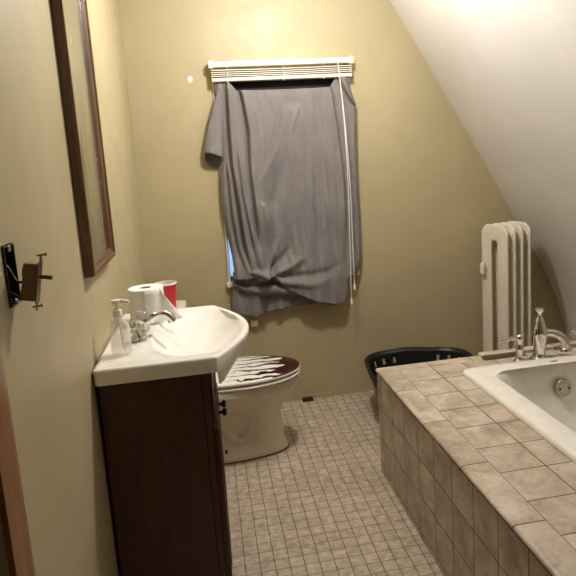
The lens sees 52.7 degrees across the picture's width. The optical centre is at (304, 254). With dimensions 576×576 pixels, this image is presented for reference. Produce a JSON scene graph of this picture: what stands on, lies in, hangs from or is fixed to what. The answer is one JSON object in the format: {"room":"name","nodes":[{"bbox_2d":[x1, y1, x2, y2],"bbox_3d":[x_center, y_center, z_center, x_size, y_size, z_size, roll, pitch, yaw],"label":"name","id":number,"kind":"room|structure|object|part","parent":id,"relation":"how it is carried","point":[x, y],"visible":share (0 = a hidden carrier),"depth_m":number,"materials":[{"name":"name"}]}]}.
{"room":"bathroom","nodes":[
{"label":"bathroom","id":0,"kind":"room"},
{"bbox_2d":[0,0,147,575],"bbox_3d":[-0.525,0.088,0.776,0.100,2.440,4.869,-5,9,-9],"label":"wall","id":1,"kind":"structure","parent":0,"point":[51,353],"depth_m":1.32,"materials":[{"name":"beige paint"}]},
{"bbox_2d":[0,243,20,307],"bbox_3d":[-0.543,0.038,1.021,0.062,0.107,0.055,-5,9,-9],"label":"switch box","id":2,"kind":"object","parent":1,"relation":"attached to","point":[8,252],"visible":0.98,"depth_m":1.04,"materials":[{"name":"metal"}]},
{"bbox_2d":[6,252,52,310],"bbox_3d":[-0.509,0.051,1.027,0.120,0.102,0.028,-5,9,-9],"label":"light switch","id":3,"kind":"object","parent":2,"relation":"hanging from","point":[32,276],"visible":0.91,"depth_m":1.02,"materials":[{"name":"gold metal"}]},
{"bbox_3d":[-0.487,0.051,1.017,0.029,0.059,0.001,-5,9,-9],"label":"terminal plate","id":4,"kind":"part","parent":3,"relation":"part of","materials":[{"name":"gold metal"}]},
{"bbox_2d":[0,342,34,575],"bbox_3d":[-0.394,0.295,0.453,0.018,2.115,1.006,-5,9,-9],"label":"trim","id":5,"kind":"structure","parent":1,"relation":"attached to","point":[13,516],"depth_m":0.91,"materials":[{"name":"brown wood"}]},
{"bbox_2d":[50,0,115,277],"bbox_3d":[-0.662,-0.393,1.751,0.028,0.867,0.410,-5,9,-9],"label":"wall mirror","id":6,"kind":"object","parent":1,"relation":"attached to","point":[70,18],"visible":1,"depth_m":1.72,"materials":[{"name":"brown wood"}]},
{"bbox_3d":[-0.668,-0.392,1.750,0.010,0.807,0.350,-5,9,-9],"label":"glass","id":7,"kind":"part","parent":6,"relation":"part of","materials":[{"name":"mirror"}]},
{"bbox_2d":[225,391,442,575],"bbox_3d":[0.953,1.189,1.301,3.020,0.080,5.069,-5,9,-9],"label":"floor","id":8,"kind":"structure","parent":0,"point":[324,504],"depth_m":2.40,"materials":[{"name":"tile"}]},
{"bbox_2d":[98,373,232,575],"bbox_3d":[-0.432,0.708,2.003,0.349,0.825,0.602,-5,9,-9],"label":"vanity cabinet","id":9,"kind":"object","parent":8,"relation":"on","point":[163,437],"visible":0.79,"depth_m":1.69,"materials":[{"name":"red wood"}]},
{"bbox_2d":[93,305,248,385],"bbox_3d":[-0.412,0.303,1.944,0.454,0.104,0.650,-5,9,-9],"label":"basin","id":10,"kind":"object","parent":9,"relation":"in","point":[211,338],"visible":0.94,"depth_m":1.81,"materials":[{"name":"white ceramic"}]},
{"bbox_2d":[111,299,128,350],"bbox_3d":[-0.544,0.211,1.711,0.068,0.164,0.042,-5,9,-9],"label":"soap bottle","id":11,"kind":"object","parent":10,"relation":"on","point":[117,312],"visible":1,"depth_m":1.70,"materials":[{"name":"clear plastic"}]},
{"bbox_2d":[129,310,175,341],"bbox_3d":[-0.499,0.223,1.917,0.144,0.075,0.175,-5,9,-9],"label":"faucet","id":12,"kind":"object","parent":10,"relation":"on","point":[140,328],"visible":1,"depth_m":1.91,"materials":[{"name":"silver metal"}]},
{"bbox_3d":[-0.533,0.225,1.846,0.046,0.035,0.047,-5,9,-9],"label":"knob","id":13,"kind":"part","parent":12,"relation":"part of","materials":[{"name":"clear plastic"}]},
{"bbox_3d":[-0.542,0.256,1.916,0.052,0.016,0.160,-5,9,-9],"label":"plate","id":14,"kind":"part","parent":12,"relation":"part of","materials":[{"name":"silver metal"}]},
{"bbox_3d":[-0.555,0.207,1.970,0.046,0.035,0.047,-5,9,-9],"label":"knob","id":15,"kind":"part","parent":12,"relation":"part of","materials":[{"name":"clear plastic"}]},
{"bbox_3d":[-0.496,0.216,1.919,0.137,0.063,0.038,-5,9,-9],"label":"spout","id":16,"kind":"part","parent":12,"relation":"part of","materials":[{"name":"silver metal"}]},
{"bbox_2d":[127,284,182,323],"bbox_3d":[-0.548,0.177,2.075,0.171,0.122,0.125,2,11,32],"label":"toilet paper roll","id":17,"kind":"object","parent":10,"relation":"on","point":[151,298],"visible":0.62,"depth_m":2.04,"materials":[{"name":"white paper"}]},
{"bbox_2d":[155,280,176,307],"bbox_3d":[-0.520,0.161,2.188,0.083,0.114,0.083,-5,9,-9],"label":"plastic cup","id":18,"kind":"object","parent":10,"relation":"on","point":[169,287],"visible":0.48,"depth_m":2.16,"materials":[{"name":"red plastic"}]},
{"bbox_3d":[-0.320,0.403,1.979,0.010,0.110,0.542,-5,9,-9],"label":"drawer","id":19,"kind":"part","parent":9,"relation":"part of","materials":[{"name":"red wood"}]},
{"bbox_3d":[-0.316,0.698,2.023,0.019,0.825,0.602,-5,9,-9],"label":"frame","id":20,"kind":"part","parent":9,"relation":"part of","materials":[{"name":"red wood"}]},
{"bbox_3d":[-0.320,0.717,2.176,0.018,0.540,0.291,-5,9,-9],"label":"door","id":21,"kind":"part","parent":9,"relation":"part of","materials":[{"name":"red wood"}]},
{"bbox_3d":[-0.310,0.716,2.178,0.004,0.430,0.181,-5,9,-9],"label":"raised panel","id":22,"kind":"part","parent":9,"relation":"part of","materials":[{"name":"red wood"}]},
{"bbox_3d":[-0.291,0.524,2.038,0.029,0.028,0.028,-5,9,-9],"label":"knob","id":23,"kind":"part","parent":9,"relation":"part of","materials":[{"name":"black metal"}]},
{"bbox_3d":[-0.279,0.534,1.969,0.029,0.028,0.028,-5,9,-9],"label":"knob","id":24,"kind":"part","parent":9,"relation":"part of","materials":[{"name":"black metal"}]},
{"bbox_3d":[-0.270,0.759,1.888,0.018,0.540,0.291,-5,9,-9],"label":"door","id":25,"kind":"part","parent":9,"relation":"part of","materials":[{"name":"red wood"}]},
{"bbox_3d":[-0.259,0.758,1.890,0.004,0.430,0.181,-5,9,-9],"label":"raised panel","id":26,"kind":"part","parent":9,"relation":"part of","materials":[{"name":"red wood"}]},
{"bbox_2d":[176,300,299,464],"bbox_3d":[-0.381,0.612,2.828,0.724,0.754,0.428,-5,9,-9],"label":"toilet","id":27,"kind":"object","parent":8,"relation":"on","point":[254,390],"visible":0.55,"depth_m":2.80,"materials":[{"name":"white ceramic"}]},
{"bbox_3d":[-0.661,0.281,2.730,0.200,0.038,0.428,-5,9,-9],"label":"tank lid","id":28,"kind":"part","parent":27,"relation":"part of","materials":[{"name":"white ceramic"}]},
{"bbox_3d":[-0.284,0.560,2.837,0.522,0.024,0.382,-5,9,-9],"label":"lid","id":29,"kind":"part","parent":27,"relation":"part of","materials":[{"name":"white plastic"}]},
{"bbox_3d":[-0.323,0.789,2.864,0.617,0.385,0.376,-5,9,-9],"label":"bowl","id":30,"kind":"part","parent":27,"relation":"part of","materials":[{"name":"white ceramic"}]},
{"bbox_3d":[-0.283,0.586,2.841,0.521,0.013,0.382,-5,9,-9],"label":"seat","id":31,"kind":"part","parent":27,"relation":"part of","materials":[{"name":"white ceramic"}]},
{"bbox_2d":[302,396,313,401],"bbox_3d":[0.017,0.861,3.456,0.065,0.018,0.034,-5,9,-9],"label":"block","id":32,"kind":"object","parent":8,"relation":"on","point":[305,399],"visible":1,"depth_m":3.44,"materials":[{"name":"black plastic"}]},
{"bbox_2d":[364,346,473,400],"bbox_3d":[0.643,0.720,3.163,0.604,0.299,0.509,-4,9,-1],"label":"laundry basket","id":33,"kind":"object","parent":8,"relation":"on","point":[404,355],"visible":0.34,"depth_m":3.37,"materials":[{"name":"black plastic"}]},
{"bbox_2d":[375,341,575,575],"bbox_3d":[1.183,0.800,1.806,1.426,0.502,1.844,-5,9,-9],"label":"tub surround","id":34,"kind":"object","parent":8,"relation":"on","point":[486,494],"visible":0.91,"depth_m":1.84,"materials":[{"name":"beige tile"}]},
{"bbox_2d":[497,334,525,361],"bbox_3d":[0.892,0.406,2.511,0.133,0.123,0.054,-5,9,-9],"label":"tub valve","id":35,"kind":"object","parent":34,"relation":"on","point":[519,338],"visible":0.98,"depth_m":2.50,"materials":[{"name":"silver metal"}]},
{"bbox_3d":[0.877,0.366,2.498,0.108,0.024,0.024,-6,9,-16],"label":"lever","id":36,"kind":"part","parent":35,"relation":"part of","materials":[{"name":"silver metal"}]},
{"bbox_2d":[463,354,575,462],"bbox_3d":[1.149,0.748,1.782,0.725,0.406,1.515,-5,9,-9],"label":"bathtub","id":37,"kind":"object","parent":34,"relation":"in","point":[541,393],"visible":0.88,"depth_m":2.40,"materials":[{"name":"white ceramic"}]},
{"bbox_3d":[1.074,0.555,2.413,0.076,0.076,0.019,-5,9,-9],"label":"overflow plate","id":38,"kind":"part","parent":37,"relation":"part of","materials":[{"name":"silver metal"}]},
{"bbox_2d":[530,307,571,359],"bbox_3d":[1.064,0.341,2.521,0.169,0.228,0.080,-3,9,5],"label":"tub spout","id":39,"kind":"object","parent":34,"relation":"on","point":[540,333],"visible":0.99,"depth_m":2.50,"materials":[{"name":"silver metal"}]},
{"bbox_3d":[1.084,0.369,2.513,0.131,0.105,0.048,-2,9,13],"label":"spout","id":40,"kind":"part","parent":39,"relation":"part of","materials":[{"name":"silver metal"}]},
{"bbox_2d":[480,221,530,351],"bbox_3d":[1.174,0.304,3.409,0.243,0.985,0.200,-8,10,-26],"label":"radiator","id":41,"kind":"object","parent":8,"relation":"on","point":[505,266],"visible":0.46,"depth_m":3.34,"materials":[{"name":"white metal"}]},
{"bbox_2d":[480,262,486,274],"bbox_3d":[1.042,0.077,3.383,0.042,0.076,0.030,-5,9,-9],"label":"air vent","id":42,"kind":"object","parent":41,"relation":"attached to","point":[483,265],"depth_m":3.38,"materials":[{"name":"white metal"}]},
{"bbox_2d":[118,0,565,396],"bbox_3d":[0.392,-0.418,3.434,2.850,2.500,0.140,-5,9,-9],"label":"wall","id":43,"kind":"structure","parent":0,"point":[427,195],"depth_m":3.32,"materials":[{"name":"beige paint"}]},
{"bbox_2d":[250,319,257,326],"bbox_3d":[-0.292,0.395,3.349,0.041,0.040,0.019,-5,9,-9],"label":"wall block","id":44,"kind":"object","parent":43,"relation":"attached to","point":[254,323],"visible":1,"depth_m":3.34,"materials":[{"name":"beige plastic"}]},
{"bbox_2d":[209,64,359,287],"bbox_3d":[-0.108,-0.455,3.311,0.771,1.214,0.143,-5,9,-9],"label":"window","id":45,"kind":"structure","parent":43,"relation":"in","point":[228,251],"depth_m":3.24,"materials":[{"name":"white paint"}]},
{"bbox_3d":[-0.103,-0.184,3.380,0.717,0.608,0.028,-5,9,-9],"label":"sash","id":46,"kind":"part","parent":45,"relation":"part of","materials":[{"name":"white paint"}]},
{"bbox_3d":[-0.113,-0.173,3.378,0.685,0.558,0.004,-5,9,-9],"label":"pane","id":47,"kind":"part","parent":45,"relation":"part of","materials":[{"name":"clear glass"}]},
{"bbox_2d":[208,56,355,304],"bbox_3d":[-0.077,-0.374,3.204,0.786,1.370,0.158,-5,9,-9],"label":"window blind","id":48,"kind":"object","parent":45,"relation":"attached to","point":[316,76],"visible":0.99,"depth_m":3.15,"materials":[{"name":"beige plastic"}]},
{"bbox_3d":[-0.125,-1.036,3.137,0.766,0.027,0.052,-5,9,-9],"label":"head rail","id":49,"kind":"part","parent":48,"relation":"part of","materials":[{"name":"beige plastic"}]},
{"bbox_3d":[-0.120,-0.957,3.147,0.764,0.020,0.052,-5,9,-9],"label":"rail","id":50,"kind":"part","parent":48,"relation":"part of","materials":[{"name":"white plastic"}]},
{"bbox_2d":[204,77,361,315],"bbox_3d":[-0.094,-0.301,3.188,0.856,1.286,0.181,-5,9,-9],"label":"window curtain","id":51,"kind":"object","parent":48,"relation":"hanging from","point":[280,154],"visible":0.98,"depth_m":3.21,"materials":[{"name":"grey fabric"}]},
{"bbox_3d":[0.223,-0.401,3.221,0.017,1.317,0.095,-5,9,-9],"label":"pull cord","id":52,"kind":"part","parent":48,"relation":"part of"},
{"bbox_3d":[0.228,-0.442,3.216,0.016,1.235,0.095,-6,9,-15],"label":"pull cord","id":53,"kind":"part","parent":48,"relation":"part of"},
{"bbox_2d":[230,78,334,90],"bbox_3d":[-0.132,-0.920,3.194,0.708,0.230,0.003,-5,9,-9],"label":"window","id":54,"kind":"structure","parent":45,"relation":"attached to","point":[308,83],"depth_m":3.19,"materials":[{"name":"black glass"}]},
{"bbox_3d":[-0.067,0.133,3.377,0.771,0.029,0.090,-5,9,-9],"label":"sill","id":55,"kind":"part","parent":45,"relation":"part of","materials":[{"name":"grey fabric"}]},
{"bbox_2d":[282,386,374,402],"bbox_3d":[0.438,0.814,3.549,2.560,0.028,0.003,-5,9,-9],"label":"baseboard","id":56,"kind":"structure","parent":43,"relation":"attached to","point":[371,388],"depth_m":3.50,"materials":[{"name":"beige paint"}]},
{"bbox_2d":[390,0,575,340],"bbox_3d":[1.487,-0.124,1.153,1.305,2.488,4.769,-5,9,-9],"label":"wall","id":57,"kind":"structure","parent":0,"point":[506,69],"depth_m":2.86,"materials":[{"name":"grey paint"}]}
]}

